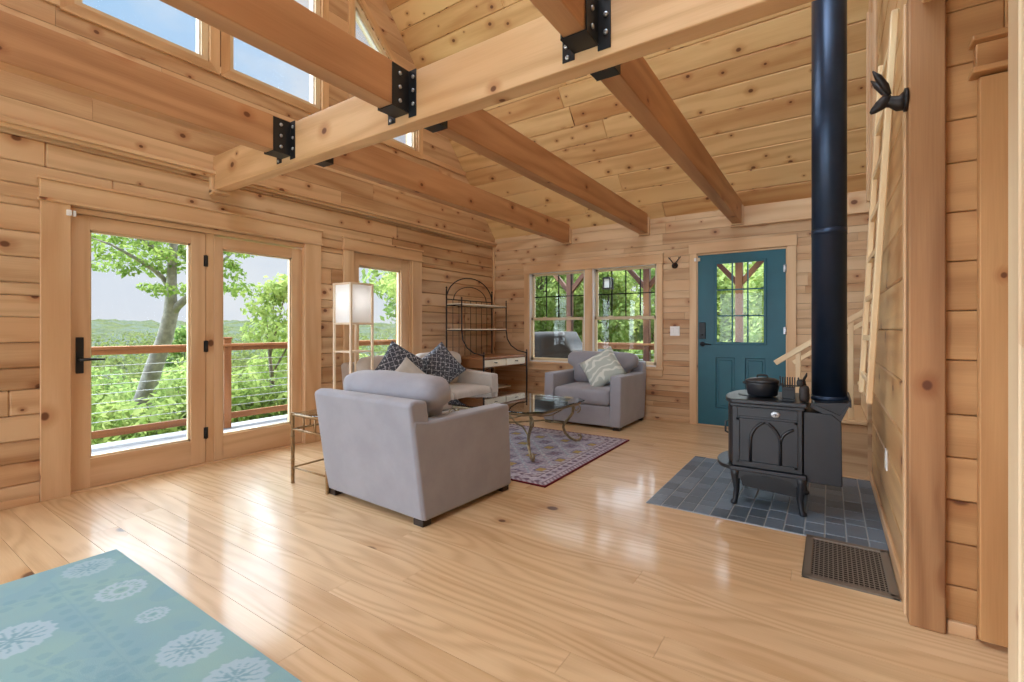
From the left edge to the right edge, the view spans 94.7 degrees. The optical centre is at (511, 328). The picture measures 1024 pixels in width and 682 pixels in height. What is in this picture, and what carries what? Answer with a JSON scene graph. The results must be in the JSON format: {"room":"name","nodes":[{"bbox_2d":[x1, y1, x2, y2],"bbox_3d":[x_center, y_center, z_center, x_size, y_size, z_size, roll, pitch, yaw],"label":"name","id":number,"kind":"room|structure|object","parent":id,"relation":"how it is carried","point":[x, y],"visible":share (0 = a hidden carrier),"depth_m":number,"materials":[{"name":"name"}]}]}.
{"room":"cabin living room","nodes":[
{"label":"cabin living room","id":0,"kind":"room"},
{"bbox_2d":[91,414,287,454],"bbox_3d":[-3.047,1.295,5.660,2.130,0.030,13.000,0,0,34],"label":"floor","id":1,"kind":"structure","parent":0,"point":[180,435],"depth_m":5.52,"materials":[{"name":"white"}]},
{"bbox_2d":[91,335,395,438],"bbox_3d":[-3.751,0.693,6.073,0.140,1.175,12.100,0,0,34],"label":"deck railing","id":2,"kind":"object","parent":1,"relation":"on","point":[228,346],"visible":0.27,"depth_m":5.72,"materials":[{"name":"brown wood"}]},
{"bbox_2d":[0,0,495,501],"bbox_3d":[-2.860,-2.629,3.853,0.195,7.602,9.208,0,0,34],"label":"wall","id":3,"kind":"structure","parent":0,"point":[446,260],"depth_m":3.84,"materials":[{"name":"brown wood"}]},
{"bbox_2d":[0,494,39,510],"bbox_3d":[-2.794,1.145,3.804,0.020,0.050,9.000,0,0,34],"label":"trim","id":4,"kind":"structure","parent":3,"relation":"attached to","point":[18,502],"depth_m":3.11,"materials":[{"name":"brown wood"}]},
{"bbox_2d":[59,0,219,74],"bbox_3d":[-2.896,-3.210,3.728,0.155,1.990,1.030,0,0,34],"label":"window","id":5,"kind":"structure","parent":3,"relation":"in","point":[201,52],"depth_m":3.80,"materials":[{"name":"brown wood"}]},
{"bbox_2d":[36,174,323,501],"bbox_3d":[-2.597,0.065,4.077,0.042,2.210,2.164,0,0,34],"label":"trim","id":6,"kind":"structure","parent":3,"relation":"attached to","point":[56,195],"depth_m":3.30,"materials":[{"name":"brown wood"}]},
{"bbox_2d":[71,207,303,493],"bbox_3d":[-2.682,0.158,4.117,0.206,2.045,1.815,0,0,34],"label":"door","id":7,"kind":"structure","parent":3,"relation":"in","point":[206,443],"depth_m":4.02,"materials":[{"name":"brown wood"}]},
{"bbox_2d":[209,177,230,196],"bbox_3d":[-2.543,-1.245,4.114,0.090,0.170,0.145,0,0,34],"label":"trim","id":8,"kind":"structure","parent":3,"relation":"attached to","point":[212,191],"depth_m":4.07,"materials":[{"name":"brown wood"}]},
{"bbox_2d":[0,0,496,246],"bbox_3d":[-2.761,-1.798,3.782,0.052,0.985,9.000,0,0,34],"label":"trim","id":9,"kind":"structure","parent":3,"relation":"attached to","point":[7,122],"depth_m":3.89,"materials":[{"name":"brown wood"}]},
{"bbox_2d":[220,0,328,113],"bbox_3d":[-2.305,-3.210,4.608,0.155,1.990,1.070,0,0,34],"label":"window","id":10,"kind":"structure","parent":3,"relation":"in","point":[226,40],"depth_m":4.60,"materials":[{"name":"brown wood"}]},
{"bbox_2d":[342,235,423,362],"bbox_3d":[-1.514,-0.052,5.689,0.042,1.945,1.233,0,0,34],"label":"trim","id":11,"kind":"structure","parent":3,"relation":"attached to","point":[350,244],"depth_m":5.76,"materials":[{"name":"brown wood"}]},
{"bbox_2d":[354,252,411,360],"bbox_3d":[-1.590,0.000,5.718,0.115,1.746,0.920,0,0,34],"label":"window","id":12,"kind":"structure","parent":3,"relation":"in","point":[403,269],"depth_m":5.96,"materials":[{"name":"brown wood"}]},
{"bbox_2d":[348,0,422,159],"bbox_3d":[-1.547,-3.084,5.737,0.155,1.737,1.150,0,0,34],"label":"window","id":13,"kind":"structure","parent":3,"relation":"in","point":[359,27],"depth_m":5.57,"materials":[{"name":"brown wood"}]},
{"bbox_2d":[213,0,814,191],"bbox_3d":[-0.149,-1.347,2.513,5.850,0.295,0.105,0,0,34],"label":"cross beam","id":14,"kind":"structure","parent":3,"relation":"attached to","point":[525,59],"depth_m":2.40,"materials":[{"name":"brown wood"}]},
{"bbox_2d":[0,10,289,152],"bbox_3d":[-3.009,-1.387,1.448,0.110,0.245,4.848,0,0,34],"label":"joist","id":15,"kind":"object","parent":14,"relation":"attached to","point":[28,49],"visible":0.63,"depth_m":2.62,"materials":[{"name":"brown wood"}]},
{"bbox_2d":[264,116,294,163],"bbox_3d":[-1.692,-1.365,3.408,0.237,0.272,0.132,0,0,34],"label":"hanger","id":16,"kind":"object","parent":14,"relation":"attached to","point":[283,130],"visible":0.83,"depth_m":3.39,"materials":[{"name":"black metal"}]},
{"bbox_2d":[159,0,406,107],"bbox_3d":[-2.000,-1.387,0.770,0.110,0.245,4.848,0,0,34],"label":"joist","id":17,"kind":"object","parent":14,"relation":"attached to","point":[288,31],"visible":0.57,"depth_m":2.22,"materials":[{"name":"brown wood"}]},
{"bbox_2d":[378,61,415,124],"bbox_3d":[-0.684,-1.365,2.731,0.237,0.272,0.132,0,0,34],"label":"hanger","id":18,"kind":"object","parent":14,"relation":"attached to","point":[403,80],"visible":0.7,"depth_m":2.72,"materials":[{"name":"black metal"}]},
{"bbox_2d":[414,121,447,132],"bbox_3d":[-0.483,-1.340,2.877,0.237,0.272,0.132,0,0,34],"label":"hanger","id":19,"kind":"object","parent":14,"relation":"attached to","point":[444,125],"visible":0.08,"depth_m":2.89,"materials":[{"name":"black metal"}]},
{"bbox_2d":[326,145,569,242],"bbox_3d":[-0.323,-1.367,5.142,0.110,0.255,4.063,0,0,34],"label":"joist","id":20,"kind":"object","parent":14,"relation":"attached to","point":[372,163],"visible":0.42,"depth_m":4.53,"materials":[{"name":"brown wood"}]},
{"bbox_2d":[437,109,647,233],"bbox_3d":[0.615,-1.367,4.512,0.110,0.255,4.063,0,0,34],"label":"joist","id":21,"kind":"object","parent":14,"relation":"attached to","point":[479,131],"visible":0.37,"depth_m":3.81,"materials":[{"name":"brown wood"}]},
{"bbox_2d":[530,0,584,37],"bbox_3d":[-1.019,-1.387,0.111,0.105,0.245,4.848,0,0,34],"label":"joist","id":22,"kind":"object","parent":14,"relation":"attached to","point":[567,17],"visible":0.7,"depth_m":1.92,"materials":[{"name":"brown wood"}]},
{"bbox_2d":[560,0,610,63],"bbox_3d":[0.298,-1.365,2.071,0.237,0.272,0.132,0,0,34],"label":"hanger","id":23,"kind":"object","parent":14,"relation":"attached to","point":[597,32],"visible":0.66,"depth_m":2.06,"materials":[{"name":"black metal"}]},
{"bbox_2d":[576,64,620,80],"bbox_3d":[0.436,-1.340,2.260,0.237,0.272,0.132,0,0,34],"label":"hanger","id":24,"kind":"object","parent":14,"relation":"attached to","point":[615,70],"visible":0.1,"depth_m":2.28,"materials":[{"name":"black metal"}]},
{"bbox_2d":[600,57,741,223],"bbox_3d":[1.534,-1.367,3.894,0.105,0.255,4.063,0,0,34],"label":"joist","id":25,"kind":"object","parent":14,"relation":"attached to","point":[639,90],"visible":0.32,"depth_m":3.09,"materials":[{"name":"brown wood"}]},
{"bbox_2d":[0,415,1007,681],"bbox_3d":[0.379,1.190,1.703,7.669,0.040,9.048,0,0,34],"label":"floor","id":26,"kind":"structure","parent":0,"point":[578,577],"depth_m":2.23,"materials":[{"name":"brown wood"}]},
{"bbox_2d":[0,549,301,681],"bbox_3d":[-1.725,1.166,1.041,2.225,0.007,2.005,0,0,34],"label":"rug","id":27,"kind":"object","parent":26,"relation":"on","point":[104,617],"visible":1,"depth_m":1.80,"materials":[{"name":"teal fabric"}]},
{"bbox_2d":[291,409,329,494],"bbox_3d":[-1.369,0.902,3.648,0.463,0.535,0.461,0,0,34],"label":"end table","id":28,"kind":"object","parent":26,"relation":"on","point":[311,414],"visible":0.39,"depth_m":3.58,"materials":[{"name":"brown metal"}]},
{"bbox_2d":[333,282,373,388],"bbox_3d":[-1.649,0.349,4.908,0.288,1.642,0.288,0,0,34],"label":"floor lamp","id":29,"kind":"object","parent":26,"relation":"on","point":[353,302],"visible":0.88,"depth_m":4.84,"materials":[{"name":"brown wood"}]},
{"bbox_2d":[335,350,371,352],"bbox_3d":[-1.649,0.232,4.908,0.276,0.016,0.276,0,0,34],"label":"shelf","id":30,"kind":"object","parent":29,"relation":"attached to","point":[340,351],"depth_m":4.82,"materials":[{"name":"brown wood"}]},
{"bbox_2d":[315,370,510,527],"bbox_3d":[-0.693,0.728,3.367,1.010,0.884,0.961,0,0,37],"label":"armchair","id":31,"kind":"object","parent":26,"relation":"on","point":[387,440],"visible":1,"depth_m":2.99,"materials":[{"name":"grey fabric"}]},
{"bbox_2d":[343,370,450,416],"bbox_3d":[-0.791,0.513,3.236,0.959,0.453,0.304,0,0,37],"label":"cushion","id":32,"kind":"object","parent":31,"relation":"on","point":[435,391],"depth_m":3.02,"materials":[{"name":"grey fabric"}]},
{"bbox_2d":[341,351,497,413],"bbox_3d":[-1.022,0.728,5.601,0.981,0.884,1.660,0,0,34],"label":"loveseat","id":33,"kind":"object","parent":26,"relation":"on","point":[470,382],"visible":0.22,"depth_m":5.74,"materials":[{"name":"grey fabric"}]},
{"bbox_2d":[356,355,383,370],"bbox_3d":[-1.393,0.513,5.361,0.305,0.454,0.796,0,0,34],"label":"cushion","id":34,"kind":"object","parent":33,"relation":"on","point":[364,363],"depth_m":5.06,"materials":[{"name":"grey fabric"}]},
{"bbox_2d":[375,341,428,370],"bbox_3d":[-1.219,0.435,5.179,0.632,0.614,0.265,0,0,-14],"label":"throw pillow","id":35,"kind":"object","parent":33,"relation":"on","point":[395,355],"visible":0.44,"depth_m":5.16,"materials":[{"name":"fabric"}]},
{"bbox_2d":[395,357,424,373],"bbox_3d":[-1.081,0.550,4.990,0.258,0.502,0.516,0,0,34],"label":"throw pillow","id":36,"kind":"object","parent":33,"relation":"on","point":[406,366],"visible":0.2,"depth_m":5.00,"materials":[{"name":"fabric"}]},
{"bbox_2d":[416,351,460,382],"bbox_3d":[-0.940,0.513,6.035,0.304,0.453,0.796,0,0,34],"label":"cushion","id":37,"kind":"object","parent":33,"relation":"on","point":[456,355],"depth_m":6.17,"materials":[{"name":"grey fabric"}]},
{"bbox_2d":[422,342,465,382],"bbox_3d":[-0.852,0.450,5.655,0.607,0.592,0.260,0,0,-44],"label":"throw pillow","id":38,"kind":"object","parent":33,"relation":"on","point":[442,363],"visible":0.77,"depth_m":5.61,"materials":[{"name":"fabric"}]},
{"bbox_2d":[443,393,453,409],"bbox_3d":[-1.119,0.805,5.248,0.710,0.234,0.687,0,0,34],"label":"seat cushion","id":39,"kind":"object","parent":33,"relation":"on","point":[446,407],"depth_m":5.26,"materials":[{"name":"grey fabric"}]},
{"bbox_2d":[449,383,490,399],"bbox_3d":[-0.732,0.805,5.825,0.710,0.234,0.687,0,0,34],"label":"seat cushion","id":40,"kind":"object","parent":33,"relation":"on","point":[460,390],"depth_m":5.67,"materials":[{"name":"grey fabric"}]},
{"bbox_2d":[446,278,526,392],"bbox_3d":[-0.339,0.211,6.739,0.675,1.918,1.082,0,0,34],"label":"rack","id":41,"kind":"object","parent":26,"relation":"on","point":[483,361],"visible":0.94,"depth_m":6.63,"materials":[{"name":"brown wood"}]},
{"bbox_2d":[447,303,505,307],"bbox_3d":[-0.492,-0.339,6.841,0.275,0.018,1.050,0,0,34],"label":"shelf","id":42,"kind":"object","parent":41,"relation":"attached to","point":[470,305],"depth_m":6.73,"materials":[{"name":"beige paint"}]},
{"bbox_2d":[509,423,628,487],"bbox_3d":[-0.017,1.164,4.715,1.815,0.010,1.770,0,0,34],"label":"area rug","id":43,"kind":"object","parent":26,"relation":"on","point":[557,456],"visible":0.52,"depth_m":4.47,"materials":[{"name":"carpet"}]},
{"bbox_2d":[448,391,584,461],"bbox_3d":[0.044,0.934,4.729,1.110,0.438,1.080,0,0,34],"label":"coffee table","id":44,"kind":"object","parent":43,"relation":"on","point":[519,404],"visible":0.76,"depth_m":4.62,"materials":[{"name":"clear glass"}]},
{"bbox_2d":[544,351,645,430],"bbox_3d":[1.079,0.728,6.046,1.010,0.884,0.961,0,0,34],"label":"armchair","id":45,"kind":"object","parent":26,"relation":"on","point":[620,402],"visible":0.84,"depth_m":5.73,"materials":[{"name":"grey fabric"}]},
{"bbox_2d":[555,382,609,405],"bbox_3d":[1.009,0.805,5.942,0.732,0.234,0.690,0,0,34],"label":"seat cushion","id":46,"kind":"object","parent":45,"relation":"on","point":[592,395],"depth_m":5.65,"materials":[{"name":"grey fabric"}]},
{"bbox_2d":[579,346,626,385],"bbox_3d":[1.115,0.490,5.840,0.585,0.553,0.300,0,0,11],"label":"throw pillow","id":47,"kind":"object","parent":45,"relation":"on","point":[599,369],"visible":0.89,"depth_m":5.77,"materials":[{"name":"fabric"}]},
{"bbox_2d":[568,351,638,383],"bbox_3d":[1.171,0.513,6.182,0.959,0.453,0.304,0,0,34],"label":"cushion","id":48,"kind":"object","parent":45,"relation":"on","point":[629,362],"depth_m":6.17,"materials":[{"name":"grey fabric"}]},
{"bbox_2d":[646,456,888,550],"bbox_3d":[1.823,1.165,3.392,1.285,0.008,1.395,0,0,34],"label":"hearth","id":49,"kind":"object","parent":26,"relation":"on","point":[849,513],"visible":0.73,"depth_m":3.12,"materials":[{"name":"grey tile"}]},
{"bbox_2d":[717,374,851,516],"bbox_3d":[1.817,0.733,3.201,0.776,0.858,0.570,0,0,34],"label":"wood stove","id":50,"kind":"object","parent":49,"relation":"on","point":[775,445],"depth_m":2.99,"materials":[{"name":"black metal"}]},
{"bbox_2d":[779,376,805,401],"bbox_3d":[1.791,0.381,3.013,0.147,0.155,0.132,0,0,34],"label":"fan","id":51,"kind":"object","parent":50,"relation":"on","point":[788,393],"visible":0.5,"depth_m":3.02,"materials":[{"name":"metal"}]},
{"bbox_2d":[782,377,795,389],"bbox_3d":[1.773,0.348,3.025,0.073,0.080,0.048,0,0,34],"label":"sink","id":52,"kind":"object","parent":51,"relation":"in","point":[784,387],"depth_m":3.01,"materials":[{"name":"black metal"}]},
{"bbox_2d":[796,373,809,402],"bbox_3d":[1.814,0.365,2.943,0.070,0.187,0.044,0,0,34],"label":"rabbit figurine","id":53,"kind":"object","parent":50,"relation":"on","point":[804,392],"visible":1,"depth_m":2.93,"materials":[{"name":"metal"}]},
{"bbox_2d":[811,0,847,400],"bbox_3d":[2.046,-1.642,3.047,0.198,4.200,0.198,0,0,34],"label":"pipe","id":54,"kind":"object","parent":50,"relation":"on","point":[829,230],"visible":0.94,"depth_m":2.97,"materials":[{"name":"black metal"}]},
{"bbox_2d":[774,304,878,478],"bbox_3d":[3.483,-0.075,3.779,2.360,2.490,0.988,0,0,34],"label":"staircase","id":55,"kind":"structure","parent":26,"relation":"on","point":[857,452],"depth_m":3.75,"materials":[{"name":"brown wood"}]},
{"bbox_2d":[802,534,900,601],"bbox_3d":[1.668,1.165,2.349,0.366,0.009,0.542,0,0,34],"label":"floor vent","id":56,"kind":"object","parent":26,"relation":"in","point":[865,569],"visible":1,"depth_m":2.31,"materials":[{"name":"brown metal"}]},
{"bbox_2d":[906,0,945,633],"bbox_3d":[1.649,-0.080,1.886,0.110,2.500,0.130,0,0,34],"label":"post","id":57,"kind":"object","parent":26,"relation":"on","point":[925,22],"visible":0.87,"depth_m":1.83,"materials":[{"name":"brown wood"}]},
{"bbox_2d":[869,71,908,114],"bbox_3d":[1.535,-0.962,1.926,0.123,0.174,0.102,0,0,34],"label":"hook","id":58,"kind":"object","parent":57,"relation":"attached to","point":[900,102],"visible":1,"depth_m":1.91,"materials":[{"name":"metal"}]},
{"bbox_2d":[1008,0,1023,681],"bbox_3d":[1.520,-0.050,1.328,0.156,2.440,0.100,0,0,34],"label":"post","id":59,"kind":"object","parent":26,"relation":"on","point":[1015,7],"visible":1,"depth_m":1.35,"materials":[{"name":"brown wood"}]},
{"bbox_2d":[385,0,868,238],"bbox_3d":[1.663,-3.791,3.732,7.999,5.454,4.876,0,0,34],"label":"ceiling","id":60,"kind":"structure","parent":0,"point":[744,90],"depth_m":5.26,"materials":[{"name":"brown wood"}]},
{"bbox_2d":[495,210,872,418],"bbox_3d":[2.859,-0.200,5.530,7.820,2.760,0.170,0,0,34],"label":"wall","id":61,"kind":"structure","parent":0,"point":[667,395],"depth_m":6.00,"materials":[{"name":"brown wood"}]},
{"bbox_2d":[493,247,494,372],"bbox_3d":[-0.289,-0.080,7.524,0.030,2.500,0.030,0,0,34],"label":"trim","id":62,"kind":"structure","parent":61,"relation":"attached to","point":[493,247],"depth_m":7.51,"materials":[{"name":"brown wood"}]},
{"bbox_2d":[529,264,655,366],"bbox_3d":[1.099,-0.185,6.676,1.950,1.350,0.110,0,0,34],"label":"window","id":63,"kind":"structure","parent":61,"relation":"in","point":[595,272],"depth_m":6.63,"materials":[{"name":"white"}]},
{"bbox_2d":[523,253,663,376],"bbox_3d":[1.079,-0.181,6.651,2.125,1.582,0.114,0,0,34],"label":"trim","id":64,"kind":"structure","parent":61,"relation":"attached to","point":[588,265],"depth_m":6.59,"materials":[{"name":"brown wood"}]},
{"bbox_2d":[643,415,688,422],"bbox_3d":[0.951,1.147,6.698,3.010,0.045,0.018,0,0,34],"label":"trim","id":65,"kind":"structure","parent":61,"relation":"attached to","point":[645,416],"depth_m":6.01,"materials":[{"name":"brown wood"}]},
{"bbox_2d":[697,247,786,426],"bbox_3d":[2.681,0.130,5.552,0.980,2.100,0.133,0,0,34],"label":"door","id":66,"kind":"structure","parent":61,"relation":"in","point":[722,367],"depth_m":5.60,"materials":[{"name":"teal paint"}]},
{"bbox_2d":[688,234,796,423],"bbox_3d":[2.672,0.062,5.536,1.153,2.215,0.030,0,0,34],"label":"trim","id":67,"kind":"structure","parent":61,"relation":"attached to","point":[790,241],"depth_m":5.55,"materials":[{"name":"brown wood"}]},
{"bbox_2d":[730,190,869,227],"bbox_3d":[3.724,-1.315,4.823,2.745,0.230,0.040,0,0,34],"label":"trim","id":68,"kind":"structure","parent":61,"relation":"attached to","point":[798,209],"depth_m":5.25,"materials":[{"name":"brown wood"}]},
{"bbox_2d":[872,0,906,569],"bbox_3d":[2.244,-1.425,2.757,0.100,5.210,2.040,0,0,34],"label":"wall","id":69,"kind":"structure","parent":0,"point":[887,391],"depth_m":2.54,"materials":[{"name":"brown wood"}]},
{"bbox_2d":[866,0,876,202],"bbox_3d":[2.640,-1.961,3.470,0.035,1.962,0.445,0,0,34],"label":"trim","id":70,"kind":"structure","parent":69,"relation":"attached to","point":[871,16],"depth_m":3.54,"materials":[{"name":"brown wood"}]},
{"bbox_2d":[858,9,898,403],"bbox_3d":[1.855,-0.490,2.410,0.084,1.733,0.987,0,0,33],"label":"ladder","id":71,"kind":"object","parent":69,"relation":"attached to","point":[883,119],"visible":0.92,"depth_m":2.29,"materials":[{"name":"brown wood"}]},
{"bbox_2d":[870,472,901,597],"bbox_3d":[2.207,1.135,2.806,0.014,0.070,2.000,0,0,34],"label":"trim","id":72,"kind":"structure","parent":69,"relation":"attached to","point":[895,562],"depth_m":2.52,"materials":[{"name":"brown wood"}]},
{"bbox_2d":[902,4,905,614],"bbox_3d":[1.629,-0.080,1.950,0.020,2.500,0.055,0,0,34],"label":"trim","id":73,"kind":"structure","parent":69,"relation":"attached to","point":[904,7],"depth_m":1.93,"materials":[{"name":"brown wood"}]},
{"bbox_2d":[946,0,1007,638],"bbox_3d":[2.875,-0.075,1.093,2.845,2.510,0.100,0,0,34],"label":"wall","id":74,"kind":"structure","parent":0,"point":[965,19],"depth_m":1.81,"materials":[{"name":"brown wood"}]},
{"bbox_2d":[947,618,976,639],"bbox_3d":[1.714,1.145,1.800,0.082,0.050,0.020,0,0,34],"label":"trim","id":75,"kind":"structure","parent":74,"relation":"attached to","point":[954,627],"depth_m":1.79,"materials":[{"name":"brown wood"}]},
{"bbox_2d":[968,26,1007,647],"bbox_3d":[2.067,0.036,1.518,0.862,2.227,0.075,0,0,34],"label":"door frame","id":76,"kind":"structure","parent":74,"relation":"in","point":[990,52],"depth_m":1.72,"materials":[{"name":"brown wood"}]},
{"bbox_3d":[2.848,1.295,7.155,10.250,0.030,2.516,0,0,34],"label":"floor","id":77,"kind":"structure","parent":0,"visible":0},
{"bbox_2d":[534,331,604,358],"bbox_3d":[0.881,0.670,7.840,1.483,1.260,0.647,0,0,34],"label":"covered grill","id":78,"kind":"object","parent":77,"relation":"on","point":[552,344],"visible":0.27,"depth_m":7.67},
{"bbox_2d":[553,261,763,361],"bbox_3d":[2.377,-0.120,8.642,7.910,2.800,0.160,0,0,34],"label":"pergola","id":79,"kind":"object","parent":77,"relation":"on","point":[739,280],"visible":0.28,"depth_m":8.54,"materials":[{"name":"wood"}]},
{"bbox_2d":[598,342,653,359],"bbox_3d":[2.581,0.720,8.506,7.600,0.920,0.140,0,0,34],"label":"porch railing","id":80,"kind":"object","parent":79,"relation":"attached to","point":[601,345],"visible":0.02,"depth_m":8.77,"materials":[{"name":"brown wood"}]},
{"bbox_3d":[1.541,-1.510,7.909,0.140,0.140,2.310,0,0,34],"label":"rafter","id":81,"kind":"object","parent":79,"relation":"attached to","visible":0},
{"bbox_2d":[602,277,613,289],"bbox_3d":[1.639,-1.060,8.054,0.165,0.765,0.165,0,0,34],"label":"lantern","id":82,"kind":"object","parent":81,"relation":"hanging from","point":[606,280],"visible":0.84,"depth_m":8.01,"materials":[{"name":"glass"}]},
{"label":"outside","id":83,"kind":"structure","parent":0,"visible":0},
{"bbox_3d":[-5.217,4.322,15.550,54.000,4.804,60.000,0,0,34],"label":"hillside","id":84,"kind":"object","parent":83,"visible":0},
{"bbox_2d":[91,384,130,442],"bbox_3d":[-7.599,2.555,8.621,1.823,3.362,2.055,0,0,34],"label":"leafy shrub","id":85,"kind":"object","parent":84,"relation":"on","point":[108,397],"visible":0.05,"depth_m":8.70,"materials":[{"name":"green plant"}]},
{"bbox_2d":[91,366,138,400],"bbox_3d":[-12.453,3.359,14.180,3.053,4.515,2.444,0,0,0],"label":"leafy shrub","id":86,"kind":"object","parent":84,"relation":"on","point":[106,371],"visible":0.12,"depth_m":14.24,"materials":[{"name":"green plant"}]},
{"bbox_2d":[91,393,180,444],"bbox_3d":[-6.539,2.834,7.837,1.726,3.466,1.982,0,0,34],"label":"leafy shrub","id":87,"kind":"object","parent":84,"relation":"on","point":[114,406],"visible":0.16,"depth_m":7.85,"materials":[{"name":"green plant"}]},
{"bbox_2d":[110,375,185,421],"bbox_3d":[-9.909,3.509,12.530,2.390,4.457,3.228,0,0,34],"label":"leafy shrub","id":88,"kind":"object","parent":84,"relation":"on","point":[132,394],"visible":0.02,"depth_m":12.66,"materials":[{"name":"green plant"}]},
{"bbox_2d":[121,408,178,437],"bbox_3d":[-6.308,3.018,8.217,2.011,3.275,1.615,0,0,-5],"label":"leafy shrub","id":89,"kind":"object","parent":84,"relation":"on","point":[163,416],"visible":0.04,"depth_m":8.06,"materials":[{"name":"green plant"}]},
{"bbox_2d":[140,394,186,433],"bbox_3d":[-6.434,2.893,9.055,2.038,3.252,1.852,0,0,34],"label":"leafy shrub","id":90,"kind":"object","parent":84,"relation":"on","point":[154,403],"visible":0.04,"depth_m":8.84,"materials":[{"name":"green plant"}]},
{"bbox_2d":[158,357,186,393],"bbox_3d":[-9.382,3.093,13.985,2.251,4.622,3.156,0,0,-38],"label":"leafy shrub","id":91,"kind":"object","parent":84,"relation":"on","point":[183,374],"visible":0.02,"depth_m":13.11,"materials":[{"name":"green plant"}]},
{"bbox_2d":[91,233,258,419],"bbox_3d":[-7.539,0.555,10.112,5.113,9.691,2.158,0,0,7],"label":"maple tree","id":92,"kind":"object","parent":84,"relation":"on","point":[172,307],"visible":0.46,"depth_m":10.07,"materials":[{"name":"green plant"}]},
{"bbox_2d":[164,325,186,375],"bbox_3d":[-13.098,2.792,19.060,2.011,5.962,1.996,0,0,34],"label":"spruce tree","id":93,"kind":"object","parent":84,"relation":"on","point":[182,332],"visible":0.17,"depth_m":18.86,"materials":[{"name":"plant"}]},
{"bbox_2d":[148,374,234,429],"bbox_3d":[-6.345,2.713,9.541,2.308,3.650,2.075,0,0,34],"label":"leafy shrub","id":94,"kind":"object","parent":84,"relation":"on","point":[169,391],"visible":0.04,"depth_m":9.15,"materials":[{"name":"green plant"}]},
{"bbox_2d":[160,377,283,430],"bbox_3d":[-5.417,2.647,8.952,1.940,3.477,2.297,0,0,23],"label":"leafy shrub","id":95,"kind":"object","parent":84,"relation":"on","point":[234,401],"visible":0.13,"depth_m":8.71,"materials":[{"name":"green plant"}]},
{"bbox_2d":[231,273,287,421],"bbox_3d":[-4.688,1.422,9.850,2.732,5.108,2.489,0,0,-39],"label":"maple","id":96,"kind":"object","parent":84,"relation":"on","point":[276,293],"visible":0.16,"depth_m":9.26,"materials":[{"name":"green plant"}]},
{"bbox_2d":[231,379,287,422],"bbox_3d":[-5.138,2.641,9.415,2.436,3.454,2.217,0,0,34],"label":"leafy shrub","id":97,"kind":"object","parent":84,"relation":"on","point":[270,396],"visible":0.04,"depth_m":8.99,"materials":[{"name":"green plant"}]},
{"bbox_2d":[268,364,287,402],"bbox_3d":[-4.122,2.516,10.012,2.240,3.664,2.175,0,0,34],"label":"leafy shrub","id":98,"kind":"object","parent":84,"relation":"on","point":[280,376],"visible":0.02,"depth_m":9.27,"materials":[{"name":"green plant"}]},
{"bbox_2d":[359,268,395,323],"bbox_3d":[-2.682,-1.013,18.346,6.244,8.374,5.751,0,0,34],"label":"broadleaf tree","id":99,"kind":"object","parent":84,"relation":"on","point":[389,308],"visible":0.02,"depth_m":17.86,"materials":[{"name":"plant"}]},
{"bbox_2d":[379,271,540,301],"bbox_3d":[-1.614,-0.425,14.283,4.903,7.204,5.540,0,0,-7],"label":"broadleaf tree","id":100,"kind":"object","parent":84,"relation":"on","point":[392,279],"visible":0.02,"depth_m":13.96,"materials":[{"name":"plant"}]},
{"bbox_2d":[534,274,599,331],"bbox_3d":[1.065,-0.624,14.422,3.531,5.796,3.177,0,0,-41],"label":"broadleaf tree","id":101,"kind":"object","parent":84,"relation":"on","point":[552,286],"visible":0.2,"depth_m":13.59,"materials":[{"name":"green plant"}]},
{"bbox_2d":[552,271,642,351],"bbox_3d":[2.682,0.064,14.957,3.328,4.434,2.882,0,0,-5],"label":"broadleaf tree","id":102,"kind":"object","parent":84,"relation":"on","point":[609,336],"visible":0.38,"depth_m":14.33,"materials":[{"name":"green plant"}]},
{"bbox_2d":[609,268,654,342],"bbox_3d":[5.390,-0.126,17.327,3.651,4.801,3.617,0,0,34],"label":"broadleaf tree","id":103,"kind":"object","parent":84,"relation":"on","point":[638,335],"visible":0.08,"depth_m":17.31,"materials":[{"name":"green plant"}]},
{"bbox_2d":[616,269,654,339],"bbox_3d":[5.552,-0.617,20.915,4.051,5.777,4.532,0,0,34],"label":"broadleaf tree","id":104,"kind":"object","parent":84,"relation":"on","point":[637,271],"visible":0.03,"depth_m":20.06,"materials":[{"name":"green plant"}]},
{"bbox_2d":[625,341,653,361],"bbox_3d":[3.367,1.288,11.908,1.390,2.082,1.466,0,0,-11],"label":"leafy shrub","id":105,"kind":"object","parent":84,"relation":"on","point":[630,351],"visible":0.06,"depth_m":11.55,"materials":[{"name":"green plant"}]},
{"bbox_2d":[717,263,759,341],"bbox_3d":[5.803,0.073,13.778,3.334,4.398,3.233,0,0,-10],"label":"broadleaf tree","id":106,"kind":"object","parent":84,"relation":"on","point":[724,332],"visible":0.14,"depth_m":13.15,"materials":[{"name":"green plant"}]},
{"bbox_2d":[717,261,763,325],"bbox_3d":[8.127,-0.205,15.046,3.934,4.958,3.854,0,0,-23],"label":"broadleaf tree","id":107,"kind":"object","parent":84,"relation":"on","point":[745,263],"visible":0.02,"depth_m":15.03,"materials":[{"name":"green plant"}]},
{"bbox_2d":[729,263,763,342],"bbox_3d":[6.540,0.282,11.249,2.766,3.987,3.332,0,0,34],"label":"broadleaf tree","id":108,"kind":"object","parent":84,"relation":"on","point":[756,332],"visible":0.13,"depth_m":11.38,"materials":[{"name":"green plant"}]},
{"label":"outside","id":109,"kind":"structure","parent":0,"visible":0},
{"bbox_2d":[91,319,557,389],"bbox_3d":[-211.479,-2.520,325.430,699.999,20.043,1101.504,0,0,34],"label":"forest canopy","id":110,"kind":"object","parent":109,"point":[99,327],"visible":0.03,"depth_m":260.91,"materials":[{"name":"green plant"}]},
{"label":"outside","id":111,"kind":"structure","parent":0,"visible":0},
{"bbox_2d":[91,328,395,393],"bbox_3d":[-50.086,3.848,79.424,163.702,8.852,250.557,0,0,34],"label":"foliage","id":112,"kind":"object","parent":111,"point":[109,361],"visible":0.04,"depth_m":72.29,"materials":[{"name":"green plant"}]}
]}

